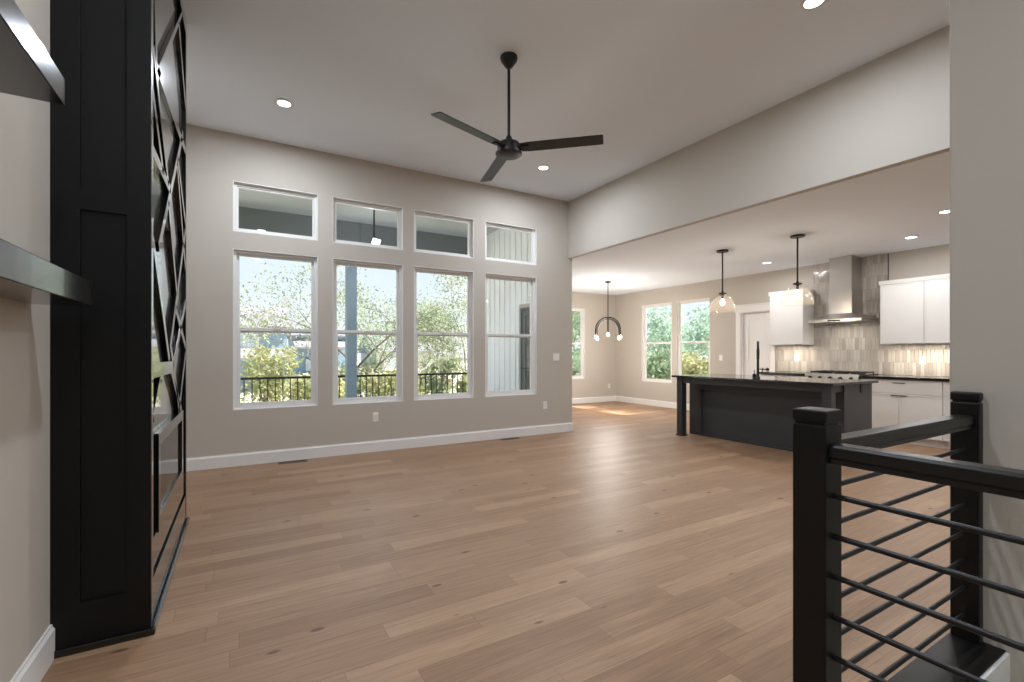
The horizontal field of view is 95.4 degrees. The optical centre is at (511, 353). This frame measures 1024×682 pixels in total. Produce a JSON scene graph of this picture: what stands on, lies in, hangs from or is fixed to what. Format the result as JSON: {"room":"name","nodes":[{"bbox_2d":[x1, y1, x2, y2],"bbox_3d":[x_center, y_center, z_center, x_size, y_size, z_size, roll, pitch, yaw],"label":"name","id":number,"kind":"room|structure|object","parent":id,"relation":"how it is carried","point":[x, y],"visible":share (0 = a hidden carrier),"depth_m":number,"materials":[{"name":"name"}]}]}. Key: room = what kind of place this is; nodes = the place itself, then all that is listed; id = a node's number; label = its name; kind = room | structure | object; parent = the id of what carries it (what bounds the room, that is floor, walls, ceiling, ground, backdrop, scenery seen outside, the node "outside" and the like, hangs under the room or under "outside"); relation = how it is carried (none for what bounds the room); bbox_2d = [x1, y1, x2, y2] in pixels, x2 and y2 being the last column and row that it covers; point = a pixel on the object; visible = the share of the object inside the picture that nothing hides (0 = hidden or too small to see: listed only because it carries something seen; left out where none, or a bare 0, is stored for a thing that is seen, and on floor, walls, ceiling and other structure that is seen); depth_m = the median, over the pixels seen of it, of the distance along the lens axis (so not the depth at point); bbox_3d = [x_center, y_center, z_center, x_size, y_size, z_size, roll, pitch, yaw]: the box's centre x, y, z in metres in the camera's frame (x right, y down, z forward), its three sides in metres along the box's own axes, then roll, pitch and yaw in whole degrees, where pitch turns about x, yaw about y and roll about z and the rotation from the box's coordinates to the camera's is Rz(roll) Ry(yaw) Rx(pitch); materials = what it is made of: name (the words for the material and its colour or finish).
{"room":"living room","nodes":[
{"label":"living room","id":0,"kind":"room"},
{"bbox_2d":[0,0,49,681],"bbox_3d":[-1.398,-0.590,0.910,0.150,4.080,9.280,0,0,-30],"label":"wall","id":1,"kind":"structure","parent":0,"point":[24,122],"depth_m":1.68,"materials":[{"name":"beige paint"}]},
{"bbox_2d":[0,0,64,104],"bbox_3d":[-1.049,-0.840,0.645,0.186,0.086,1.870,0,0,-30],"label":"floating shelf","id":2,"kind":"object","parent":1,"relation":"attached to","point":[27,70],"visible":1,"depth_m":1.30,"materials":[{"name":"brown wood"}]},
{"bbox_2d":[10,624,54,681],"bbox_3d":[-0.475,1.180,-0.509,0.016,0.140,5.598,0,0,-30],"label":"baseboard","id":3,"kind":"structure","parent":1,"relation":"attached to","point":[39,660],"depth_m":1.77,"materials":[{"name":"white paint"}]},
{"bbox_2d":[0,238,93,306],"bbox_3d":[-1.137,-0.226,0.796,0.186,0.092,2.220,0,0,-30],"label":"floating shelf","id":4,"kind":"object","parent":1,"relation":"attached to","point":[26,277],"visible":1,"depth_m":1.37,"materials":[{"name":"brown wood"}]},
{"bbox_2d":[239,189,498,237],"bbox_3d":[-3.247,-2.525,7.066,7.295,0.150,3.220,0,0,-30],"label":"ceiling","id":5,"kind":"structure","parent":0,"point":[247,198],"depth_m":8.11,"materials":[{"name":"paint"}]},
{"bbox_2d":[371,209,380,244],"bbox_3d":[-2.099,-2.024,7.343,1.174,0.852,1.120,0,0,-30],"label":"pendant light","id":6,"kind":"object","parent":5,"relation":"hanging from","point":[375,240],"visible":0.17,"depth_m":7.39,"materials":[{"name":"white glass"}]},
{"bbox_2d":[187,124,571,457],"bbox_3d":[-1.437,-0.590,6.181,5.485,4.080,0.130,0,0,-30],"label":"wall","id":7,"kind":"structure","parent":0,"point":[216,159],"depth_m":5.69,"materials":[{"name":"beige paint"}]},
{"bbox_2d":[233,248,317,409],"bbox_3d":[-2.740,-0.265,5.429,0.875,1.790,0.139,0,0,-30],"label":"window","id":8,"kind":"structure","parent":7,"relation":"in","point":[237,253],"depth_m":5.39,"materials":[{"name":"white paint"}]},
{"bbox_2d":[233,181,317,240],"bbox_3d":[-2.740,-1.630,5.429,0.875,0.560,0.139,0,0,-30],"label":"window","id":9,"kind":"structure","parent":7,"relation":"in","point":[237,185],"depth_m":5.39,"materials":[{"name":"white paint"}]},
{"bbox_2d":[333,258,402,404],"bbox_3d":[-1.841,-0.265,5.952,0.875,1.790,0.139,0,0,-30],"label":"window","id":10,"kind":"structure","parent":7,"relation":"in","point":[344,262],"depth_m":5.98,"materials":[{"name":"white paint"}]},
{"bbox_2d":[333,197,402,249],"bbox_3d":[-1.841,-1.630,5.952,0.875,0.560,0.139,0,0,-30],"label":"window","id":11,"kind":"structure","parent":7,"relation":"in","point":[336,200],"depth_m":5.96,"materials":[{"name":"white paint"}]},
{"bbox_2d":[373,412,377,421],"bbox_3d":[-1.735,0.811,5.927,0.072,0.116,0.008,0,0,-30],"label":"wall outlet","id":12,"kind":"object","parent":7,"relation":"attached to","point":[375,415],"visible":1,"depth_m":5.92,"materials":[{"name":"white plastic"}]},
{"bbox_2d":[187,422,572,471],"bbox_3d":[-1.307,1.180,6.173,5.301,0.140,0.016,0,0,-30],"label":"baseboard","id":13,"kind":"structure","parent":7,"relation":"attached to","point":[270,456],"depth_m":5.82,"materials":[{"name":"white paint"}]},
{"bbox_2d":[414,266,473,400],"bbox_3d":[-0.958,-0.265,6.466,0.880,1.790,0.139,0,0,-30],"label":"window","id":14,"kind":"structure","parent":7,"relation":"in","point":[470,275],"depth_m":6.54,"materials":[{"name":"white paint"}]},
{"bbox_2d":[414,210,473,257],"bbox_3d":[-0.958,-1.630,6.466,0.880,0.560,0.139,0,0,-30],"label":"window","id":15,"kind":"structure","parent":7,"relation":"in","point":[469,221],"depth_m":6.49,"materials":[{"name":"white paint"}]},
{"bbox_2d":[485,273,536,396],"bbox_3d":[-0.039,-0.265,7.001,0.885,1.790,0.139,0,0,-30],"label":"window","id":16,"kind":"structure","parent":7,"relation":"in","point":[533,281],"depth_m":7.12,"materials":[{"name":"white paint"}]},
{"bbox_2d":[485,221,536,264],"bbox_3d":[-0.039,-1.630,7.001,0.885,0.560,0.139,0,0,-30],"label":"window","id":17,"kind":"structure","parent":7,"relation":"in","point":[533,232],"depth_m":7.05,"materials":[{"name":"white paint"}]},
{"bbox_2d":[543,401,546,408],"bbox_3d":[0.515,0.803,7.237,0.072,0.116,0.008,0,0,-30],"label":"wall outlet","id":18,"kind":"object","parent":7,"relation":"attached to","point":[544,402],"visible":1,"depth_m":7.23,"materials":[{"name":"white plastic"}]},
{"bbox_2d":[553,353,558,360],"bbox_3d":[0.701,0.060,7.345,0.116,0.116,0.009,0,0,-30],"label":"light switch","id":19,"kind":"object","parent":7,"relation":"attached to","point":[555,355],"visible":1,"depth_m":7.34,"materials":[{"name":"white plastic"}]},
{"bbox_2d":[41,401,949,681],"bbox_3d":[1.858,1.400,4.784,9.375,0.300,12.400,0,0,-30],"label":"floor","id":20,"kind":"structure","parent":0,"point":[619,546],"depth_m":2.69,"materials":[{"name":"brown wood"}]},
{"bbox_2d":[50,0,189,658],"bbox_3d":[-2.144,-0.589,2.686,0.346,3.678,1.632,0,0,-30],"label":"fireplace surround","id":21,"kind":"object","parent":20,"relation":"on","point":[118,139],"visible":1,"depth_m":2.02,"materials":[{"name":"black wood"}]},
{"bbox_2d":[278,459,306,463],"bbox_3d":[-2.519,1.247,5.360,0.300,0.005,0.100,0,0,-30],"label":"floor vent","id":22,"kind":"object","parent":20,"relation":"in","point":[304,460],"visible":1,"depth_m":5.36,"materials":[{"name":"brown metal"}]},
{"bbox_2d":[500,437,519,439],"bbox_3d":[-0.035,1.247,6.806,0.300,0.005,0.100,0,0,-30],"label":"floor vent","id":23,"kind":"object","parent":20,"relation":"in","point":[513,437],"visible":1,"depth_m":6.81,"materials":[{"name":"brown metal"}]},
{"bbox_2d":[676,377,871,451],"bbox_3d":[3.483,0.807,6.441,0.995,0.885,2.184,0,0,-30],"label":"kitchen island","id":24,"kind":"object","parent":20,"relation":"on","point":[748,412],"visible":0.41,"depth_m":6.28,"materials":[{"name":"grey paint"}]},
{"bbox_2d":[671,374,878,385],"bbox_3d":[3.484,0.350,6.444,1.095,0.030,2.255,0,0,-30],"label":"island countertop","id":25,"kind":"structure","parent":24,"relation":"on","point":[772,379],"depth_m":5.96,"materials":[{"name":"black stone"}]},
{"bbox_2d":[756,341,762,377],"bbox_3d":[3.336,0.082,6.327,0.092,0.505,0.234,0,0,15],"label":"kitchen faucet","id":26,"kind":"object","parent":25,"relation":"on","point":[757,349],"visible":0.98,"depth_m":6.23,"materials":[{"name":"black metal"}]},
{"bbox_2d":[760,374,804,376],"bbox_3d":[4.814,0.807,8.014,0.616,0.885,0.769,0,0,-30],"label":"base cabinet","id":27,"kind":"object","parent":20,"relation":"on","point":[760,374],"visible":0.1,"depth_m":7.85,"materials":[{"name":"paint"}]},
{"bbox_2d":[760,371,814,375],"bbox_3d":[4.801,0.346,8.012,0.618,0.036,0.780,0,0,-30],"label":"countertop","id":28,"kind":"structure","parent":27,"relation":"on","point":[773,372],"depth_m":7.96,"materials":[{"name":"black stone"}]},
{"bbox_2d":[805,370,877,379],"bbox_3d":[5.162,0.766,7.332,0.677,0.968,0.754,0,0,-30],"label":"gas range","id":29,"kind":"object","parent":20,"relation":"on","point":[832,374],"visible":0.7,"depth_m":7.18,"materials":[{"name":"silver metal"}]},
{"bbox_2d":[828,373,877,375],"bbox_3d":[5.200,0.334,7.354,0.586,0.032,0.754,0,0,-30],"label":"cooktop","id":30,"kind":"object","parent":29,"relation":"in","point":[834,374],"depth_m":7.07,"materials":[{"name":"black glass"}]},
{"bbox_2d":[860,378,944,448],"bbox_3d":[5.625,0.807,6.620,0.616,0.885,0.934,0,0,-30],"label":"base cabinet","id":31,"kind":"object","parent":20,"relation":"on","point":[894,401],"visible":0.5,"depth_m":6.39,"materials":[{"name":"white paint"}]},
{"bbox_2d":[793,391,1023,681],"bbox_3d":[2.229,0.709,0.369,1.315,1.081,3.235,0,0,-30],"label":"stair railing","id":32,"kind":"object","parent":20,"relation":"on","point":[820,449],"visible":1,"depth_m":1.41,"materials":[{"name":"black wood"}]},
{"bbox_2d":[943,381,949,448],"bbox_3d":[6.081,0.807,5.837,0.616,0.885,0.871,0,0,-30],"label":"base cabinet","id":33,"kind":"object","parent":20,"relation":"on","point":[946,385],"visible":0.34,"depth_m":6.04,"materials":[{"name":"white paint"}]},
{"bbox_2d":[859,375,949,381],"bbox_3d":[5.834,0.346,6.236,0.618,0.036,1.810,0,0,-30],"label":"countertop","id":34,"kind":"structure","parent":33,"relation":"on","point":[897,377],"depth_m":6.45,"materials":[{"name":"black stone"}]},
{"bbox_2d":[487,229,529,390],"bbox_3d":[-0.074,-0.500,8.884,0.030,3.900,3.170,0,0,-30],"label":"wall","id":35,"kind":"structure","parent":0,"point":[504,297],"depth_m":8.98,"materials":[{"name":"white"}]},
{"bbox_2d":[239,206,467,254],"bbox_3d":[-3.931,-2.110,8.241,7.295,0.680,0.200,0,0,-30],"label":"trim","id":36,"kind":"structure","parent":35,"relation":"attached to","point":[249,218],"depth_m":8.65,"materials":[{"name":"paint"}]},
{"bbox_2d":[487,234,529,389],"bbox_3d":[0.047,-0.540,8.896,0.190,3.980,3.070,0,0,-30],"label":"wall","id":37,"kind":"structure","parent":0,"point":[527,304],"depth_m":8.55,"materials":[{"name":"beige paint"}]},
{"bbox_2d":[520,307,529,389],"bbox_3d":[0.466,0.165,8.128,0.273,2.170,1.120,0,0,-30],"label":"door","id":38,"kind":"structure","parent":37,"relation":"in","point":[524,312],"depth_m":8.46,"materials":[{"name":"paint"}]},
{"bbox_2d":[183,0,949,200],"bbox_3d":[0.852,-2.505,2.220,5.355,0.150,9.280,0,0,-30],"label":"ceiling","id":39,"kind":"structure","parent":0,"point":[362,79],"depth_m":3.95,"materials":[{"name":"white paint"}]},
{"bbox_2d":[274,98,293,107],"bbox_3d":[-2.213,-2.425,4.524,0.168,0.008,0.168,0,0,-30],"label":"recessed light","id":40,"kind":"object","parent":39,"relation":"in","point":[280,102],"visible":1,"depth_m":4.52,"materials":[{"name":"white paint"}]},
{"bbox_2d":[431,51,602,181],"bbox_3d":[-0.139,-2.026,3.872,1.333,0.806,1.302,0,0,-30],"label":"ceiling fan","id":41,"kind":"object","parent":39,"relation":"hanging from","point":[508,148],"visible":1,"depth_m":3.75,"materials":[{"name":"black metal"}]},
{"bbox_2d":[537,165,549,169],"bbox_3d":[0.410,-2.425,6.094,0.168,0.008,0.168,0,0,-30],"label":"recessed light","id":42,"kind":"object","parent":39,"relation":"in","point":[541,167],"visible":1,"depth_m":6.08,"materials":[{"name":"white plastic"}]},
{"bbox_2d":[800,0,826,9],"bbox_3d":[2.083,-2.425,3.214,0.168,0.008,0.168,0,0,-30],"label":"recessed light","id":43,"kind":"object","parent":39,"relation":"in","point":[805,4],"visible":1,"depth_m":3.24,"materials":[{"name":"white plastic"}]},
{"bbox_2d":[572,292,615,397],"bbox_3d":[1.009,-0.085,11.307,4.280,3.070,0.130,0,0,-30],"label":"wall","id":44,"kind":"structure","parent":0,"point":[600,354],"depth_m":11.92,"materials":[{"name":"beige paint"}]},
{"bbox_2d":[572,308,584,378],"bbox_3d":[1.397,-0.245,11.540,0.925,1.750,0.139,0,0,-30],"label":"window","id":45,"kind":"structure","parent":44,"relation":"in","point":[582,311],"depth_m":11.74,"materials":[{"name":"white paint"}]},
{"bbox_2d":[572,396,615,403],"bbox_3d":[1.042,1.180,11.242,3.890,0.140,0.016,0,0,-30],"label":"baseboard","id":46,"kind":"structure","parent":44,"relation":"attached to","point":[602,398],"depth_m":11.83,"materials":[{"name":"white paint"}]},
{"bbox_2d":[568,25,949,258],"bbox_3d":[2.692,-2.075,4.460,0.080,1.110,7.000,0,0,-30],"label":"wall","id":47,"kind":"structure","parent":0,"point":[890,110],"depth_m":4.42,"materials":[{"name":"beige paint"}]},
{"bbox_2d":[572,151,949,294],"bbox_3d":[3.677,-1.595,6.913,4.090,0.150,10.550,0,0,-30],"label":"ceiling","id":48,"kind":"structure","parent":0,"point":[871,214],"depth_m":6.01,"materials":[{"name":"white paint"}]},
{"bbox_2d":[594,281,621,339],"bbox_3d":[2.032,-0.899,9.865,0.560,1.242,0.181,0,0,22],"label":"chandelier","id":49,"kind":"object","parent":48,"relation":"hanging from","point":[607,318],"visible":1,"depth_m":9.85,"materials":[{"name":"brown metal"}]},
{"bbox_2d":[709,249,735,307],"bbox_3d":[3.113,-1.065,6.890,0.367,0.910,0.367,0,0,-30],"label":"pendant light","id":50,"kind":"object","parent":48,"relation":"hanging from","point":[722,302],"visible":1,"depth_m":6.88,"materials":[{"name":"black metal"}]},
{"bbox_2d":[781,234,813,301],"bbox_3d":[3.683,-1.071,6.013,0.367,0.896,0.367,0,0,-30],"label":"pendant light","id":51,"kind":"object","parent":48,"relation":"hanging from","point":[796,236],"visible":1,"depth_m":6.00,"materials":[{"name":"black metal"}]},
{"bbox_2d":[903,235,918,238],"bbox_3d":[5.215,-1.515,6.091,0.168,0.008,0.168,0,0,-30],"label":"recessed light","id":52,"kind":"object","parent":48,"relation":"in","point":[915,236],"visible":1,"depth_m":6.09,"materials":[{"name":"white plastic"}]},
{"bbox_2d":[937,209,949,213],"bbox_3d":[4.647,-1.515,4.978,0.168,0.008,0.168,0,0,-30],"label":"recessed light","id":53,"kind":"object","parent":48,"relation":"in","point":[946,210],"visible":0.59,"depth_m":4.98,"materials":[{"name":"white plastic"}]},
{"bbox_2d":[616,244,949,403],"bbox_3d":[5.328,-0.085,7.873,0.130,3.070,10.550,0,0,-30],"label":"wall","id":54,"kind":"structure","parent":0,"point":[934,260],"depth_m":9.63,"materials":[{"name":"beige paint"}]},
{"bbox_2d":[616,396,689,409],"bbox_3d":[3.574,1.180,10.741,0.016,0.140,3.430,0,0,-30],"label":"baseboard","id":55,"kind":"structure","parent":54,"relation":"attached to","point":[666,404],"depth_m":11.19,"materials":[{"name":"white paint"}]},
{"bbox_2d":[642,302,671,382],"bbox_3d":[3.474,-0.245,11.070,0.139,1.850,0.920,0,0,-30],"label":"window","id":56,"kind":"structure","parent":54,"relation":"in","point":[644,307],"depth_m":11.40,"materials":[{"name":"white paint"}]},
{"bbox_2d":[676,298,709,383],"bbox_3d":[3.992,-0.245,10.180,0.139,1.850,0.870,0,0,-30],"label":"window","id":57,"kind":"structure","parent":54,"relation":"in","point":[679,342],"depth_m":10.52,"materials":[{"name":"white paint"}]},
{"bbox_2d":[734,302,774,374],"bbox_3d":[4.682,0.150,8.950,0.164,2.200,0.810,0,0,-30],"label":"door","id":58,"kind":"structure","parent":54,"relation":"in","point":[752,326],"depth_m":8.99,"materials":[{"name":"white paint"}]},
{"bbox_2d":[768,289,814,345],"bbox_3d":[4.880,-0.610,8.147,0.367,0.950,0.596,0,0,-30],"label":"upper cabinet","id":59,"kind":"object","parent":54,"relation":"attached to","point":[790,325],"visible":1,"depth_m":7.98,"materials":[{"name":"white paint"}]},
{"bbox_2d":[809,255,877,323],"bbox_3d":[5.225,-0.999,7.369,0.531,1.040,0.750,0,0,-30],"label":"range hood","id":60,"kind":"object","parent":54,"relation":"attached to","point":[845,294],"visible":1,"depth_m":7.30,"materials":[{"name":"silver metal"}]},
{"bbox_2d":[775,253,949,376],"bbox_3d":[5.714,-0.598,7.070,0.011,1.845,3.472,0,0,-30],"label":"wall tile","id":61,"kind":"structure","parent":54,"relation":"attached to","point":[847,346],"depth_m":7.35,"materials":[{"name":"beige tile"}]},
{"bbox_2d":[794,355,798,360],"bbox_3d":[5.026,0.083,8.232,0.008,0.116,0.072,0,0,-30],"label":"wall outlet","id":62,"kind":"object","parent":61,"relation":"attached to","point":[796,357],"visible":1,"depth_m":8.23,"materials":[{"name":"white plastic"}]},
{"bbox_2d":[919,356,925,364],"bbox_3d":[5.912,0.104,6.710,0.008,0.116,0.072,0,0,-30],"label":"wall outlet","id":63,"kind":"object","parent":61,"relation":"attached to","point":[922,360],"visible":1,"depth_m":6.71,"materials":[{"name":"white plastic"}]},
{"bbox_2d":[879,273,949,344],"bbox_3d":[5.830,-0.593,6.515,0.367,0.935,1.050,0,0,-30],"label":"upper cabinet","id":64,"kind":"object","parent":54,"relation":"attached to","point":[916,310],"visible":0.77,"depth_m":6.50,"materials":[{"name":"white paint"}]},
{"bbox_2d":[950,0,1023,681],"bbox_3d":[2.992,0.610,0.485,0.120,6.480,3.828,0,0,-30],"label":"wall","id":65,"kind":"structure","parent":0,"point":[987,36],"depth_m":1.98,"materials":[{"name":"beige paint"}]},
{"bbox_2d":[980,652,1009,681],"bbox_3d":[1.566,1.401,1.654,1.169,0.298,0.016,0,0,-30],"label":"trim","id":66,"kind":"structure","parent":65,"relation":"attached to","point":[999,671],"depth_m":1.89,"materials":[{"name":"white paint"}]},
{"bbox_3d":[-3.175,1.410,7.056,7.210,0.180,3.110,0,0,-30],"label":"floor","id":67,"kind":"structure","parent":0,"visible":0},
{"bbox_2d":[345,266,356,397],"bbox_3d":[-3.025,-0.225,8.757,0.210,3.090,0.210,0,0,-30],"label":"patio post","id":68,"kind":"object","parent":67,"relation":"on","point":[350,271],"visible":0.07,"depth_m":8.67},
{"bbox_2d":[240,375,344,402],"bbox_3d":[-4.921,0.820,7.654,4.174,0.820,0.040,0,0,-30],"label":"porch railing","id":69,"kind":"object","parent":68,"relation":"attached to","point":[339,376],"visible":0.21,"depth_m":8.12,"materials":[{"name":"black metal"}]},
{"bbox_2d":[357,372,466,396],"bbox_3d":[-1.860,0.820,9.435,2.484,0.820,0.040,0,0,-30],"label":"porch railing","id":70,"kind":"object","parent":68,"relation":"attached to","point":[421,374],"visible":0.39,"depth_m":9.43,"materials":[{"name":"black metal"}]},
{"label":"outside","id":71,"kind":"structure","parent":0,"visible":0},
{"bbox_2d":[240,362,670,402],"bbox_3d":[-12.187,2.789,50.759,150.000,2.338,120.000,0,0,-30],"label":"ground","id":72,"kind":"structure","parent":71,"point":[248,396],"depth_m":31.44,"materials":[{"name":"green plant"}]},
{"bbox_2d":[240,297,292,355],"bbox_3d":[-11.783,0.379,16.157,7.729,5.271,4.260,0,0,-30],"label":"tree","id":73,"kind":"object","parent":72,"relation":"on","point":[243,335],"visible":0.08,"depth_m":16.81,"materials":[{"name":"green plant"}]},
{"bbox_2d":[240,307,293,391],"bbox_3d":[-22.821,0.150,41.099,5.900,8.600,11.200,0,0,-30],"label":"house","id":74,"kind":"structure","parent":72,"relation":"on","point":[284,339],"depth_m":38.99,"materials":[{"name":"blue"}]},
{"bbox_2d":[240,343,303,402],"bbox_3d":[-7.051,1.179,13.615,2.062,2.986,2.204,0,0,-30],"label":"shrub","id":75,"kind":"object","parent":72,"relation":"on","point":[275,369],"visible":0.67,"depth_m":13.37,"materials":[{"name":"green plant"}]},
{"bbox_2d":[283,372,344,400],"bbox_3d":[-4.841,1.309,11.820,1.785,1.799,1.774,0,0,-30],"label":"shrub","id":76,"kind":"object","parent":72,"relation":"on","point":[307,380],"visible":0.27,"depth_m":11.27,"materials":[{"name":"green plant"}]},
{"bbox_2d":[287,324,344,374],"bbox_3d":[-22.355,0.550,53.519,6.200,7.800,12.200,0,0,-30],"label":"house","id":77,"kind":"structure","parent":72,"relation":"on","point":[305,366],"depth_m":49.67,"materials":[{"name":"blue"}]},
{"bbox_2d":[240,262,466,393],"bbox_3d":[-4.342,-0.334,13.389,7.822,5.374,5.145,0,0,3],"label":"tree","id":78,"kind":"object","parent":72,"relation":"on","point":[301,273],"visible":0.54,"depth_m":12.70,"materials":[{"name":"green plant"}]},
{"bbox_2d":[299,285,425,392],"bbox_3d":[-6.303,-0.261,22.049,6.138,6.589,5.231,0,0,32],"label":"tree","id":79,"kind":"object","parent":72,"relation":"on","point":[380,310],"visible":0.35,"depth_m":21.84,"materials":[{"name":"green plant"}]},
{"bbox_2d":[338,354,395,397],"bbox_3d":[-4.935,1.378,15.136,2.094,2.703,2.249,0,0,22],"label":"shrub","id":80,"kind":"object","parent":72,"relation":"on","point":[365,369],"visible":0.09,"depth_m":15.24,"materials":[{"name":"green plant"}]},
{"bbox_2d":[357,369,424,396],"bbox_3d":[-3.283,1.316,12.896,1.782,1.920,2.037,0,0,18],"label":"shrub","id":81,"kind":"object","parent":72,"relation":"on","point":[388,378],"visible":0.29,"depth_m":12.50,"materials":[{"name":"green plant"}]},
{"bbox_2d":[357,335,436,368],"bbox_3d":[-14.125,1.150,56.574,7.500,6.600,9.200,0,0,-30],"label":"house","id":82,"kind":"structure","parent":72,"relation":"on","point":[363,352],"depth_m":53.87,"materials":[{"name":"white"}]},
{"bbox_2d":[383,274,466,387],"bbox_3d":[-2.695,-0.266,17.027,6.112,6.152,3.045,0,0,30],"label":"tree","id":83,"kind":"object","parent":72,"relation":"on","point":[446,342],"visible":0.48,"depth_m":16.79,"materials":[{"name":"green plant"}]},
{"bbox_2d":[418,353,463,393],"bbox_3d":[-2.429,1.213,14.727,1.750,2.460,1.794,0,0,-13],"label":"shrub","id":84,"kind":"object","parent":72,"relation":"on","point":[453,362],"visible":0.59,"depth_m":14.44,"materials":[{"name":"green plant"}]},
{"bbox_2d":[417,275,466,332],"bbox_3d":[-2.790,-1.728,25.789,6.799,6.894,6.135,0,0,-9],"label":"tree","id":85,"kind":"object","parent":72,"relation":"on","point":[449,317],"visible":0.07,"depth_m":26.11,"materials":[{"name":"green plant"}]},
{"bbox_2d":[453,374,466,392],"bbox_3d":[-0.931,1.219,12.888,1.720,1.716,1.524,0,0,-30],"label":"shrub","id":86,"kind":"object","parent":72,"relation":"on","point":[464,377],"visible":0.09,"depth_m":12.69,"materials":[{"name":"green plant"}]},
{"bbox_2d":[572,311,579,353],"bbox_3d":[3.441,-0.375,21.424,5.297,4.255,3.401,0,0,18],"label":"tree","id":87,"kind":"object","parent":72,"relation":"on","point":[575,316],"visible":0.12,"depth_m":21.06,"materials":[{"name":"green plant"}]},
{"bbox_2d":[572,365,579,375],"bbox_3d":[2.150,1.121,13.665,1.347,1.594,1.359,0,0,2],"label":"shrub","id":88,"kind":"object","parent":72,"relation":"on","point":[575,370],"visible":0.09,"depth_m":13.79,"materials":[{"name":"green plant"}]},
{"bbox_2d":[572,347,579,363],"bbox_3d":[2.202,0.703,18.006,2.504,2.103,2.402,0,0,30],"label":"shrub","id":89,"kind":"object","parent":72,"relation":"on","point":[577,349],"visible":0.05,"depth_m":17.96,"materials":[{"name":"green plant"}]},
{"bbox_2d":[572,353,579,375],"bbox_3d":[1.707,0.808,16.461,1.891,1.807,1.688,0,0,-30],"label":"shrub","id":90,"kind":"object","parent":72,"relation":"on","point":[573,356],"visible":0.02,"depth_m":16.27,"materials":[{"name":"green plant"}]},
{"bbox_2d":[647,348,682,379],"bbox_3d":[4.446,0.786,15.247,2.031,1.918,2.074,0,0,-6],"label":"shrub","id":91,"kind":"object","parent":72,"relation":"on","point":[655,366],"visible":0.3,"depth_m":15.06,"materials":[{"name":"green plant"}]},
{"bbox_2d":[647,306,708,361],"bbox_3d":[6.235,-0.059,18.625,4.687,3.670,2.907,0,0,-43],"label":"tree","id":92,"kind":"object","parent":72,"relation":"on","point":[660,335],"visible":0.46,"depth_m":17.50,"materials":[{"name":"green plant"}]},
{"bbox_2d":[682,350,708,374],"bbox_3d":[5.586,0.813,13.441,1.905,1.811,2.058,0,0,-30],"label":"shrub","id":93,"kind":"object","parent":72,"relation":"on","point":[692,364],"visible":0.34,"depth_m":13.19,"materials":[{"name":"green plant"}]},
{"bbox_2d":[682,303,709,359],"bbox_3d":[7.607,-0.141,15.584,4.250,3.822,3.607,0,0,-27],"label":"tree","id":94,"kind":"object","parent":72,"relation":"on","point":[703,335],"visible":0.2,"depth_m":15.84,"materials":[{"name":"green plant"}]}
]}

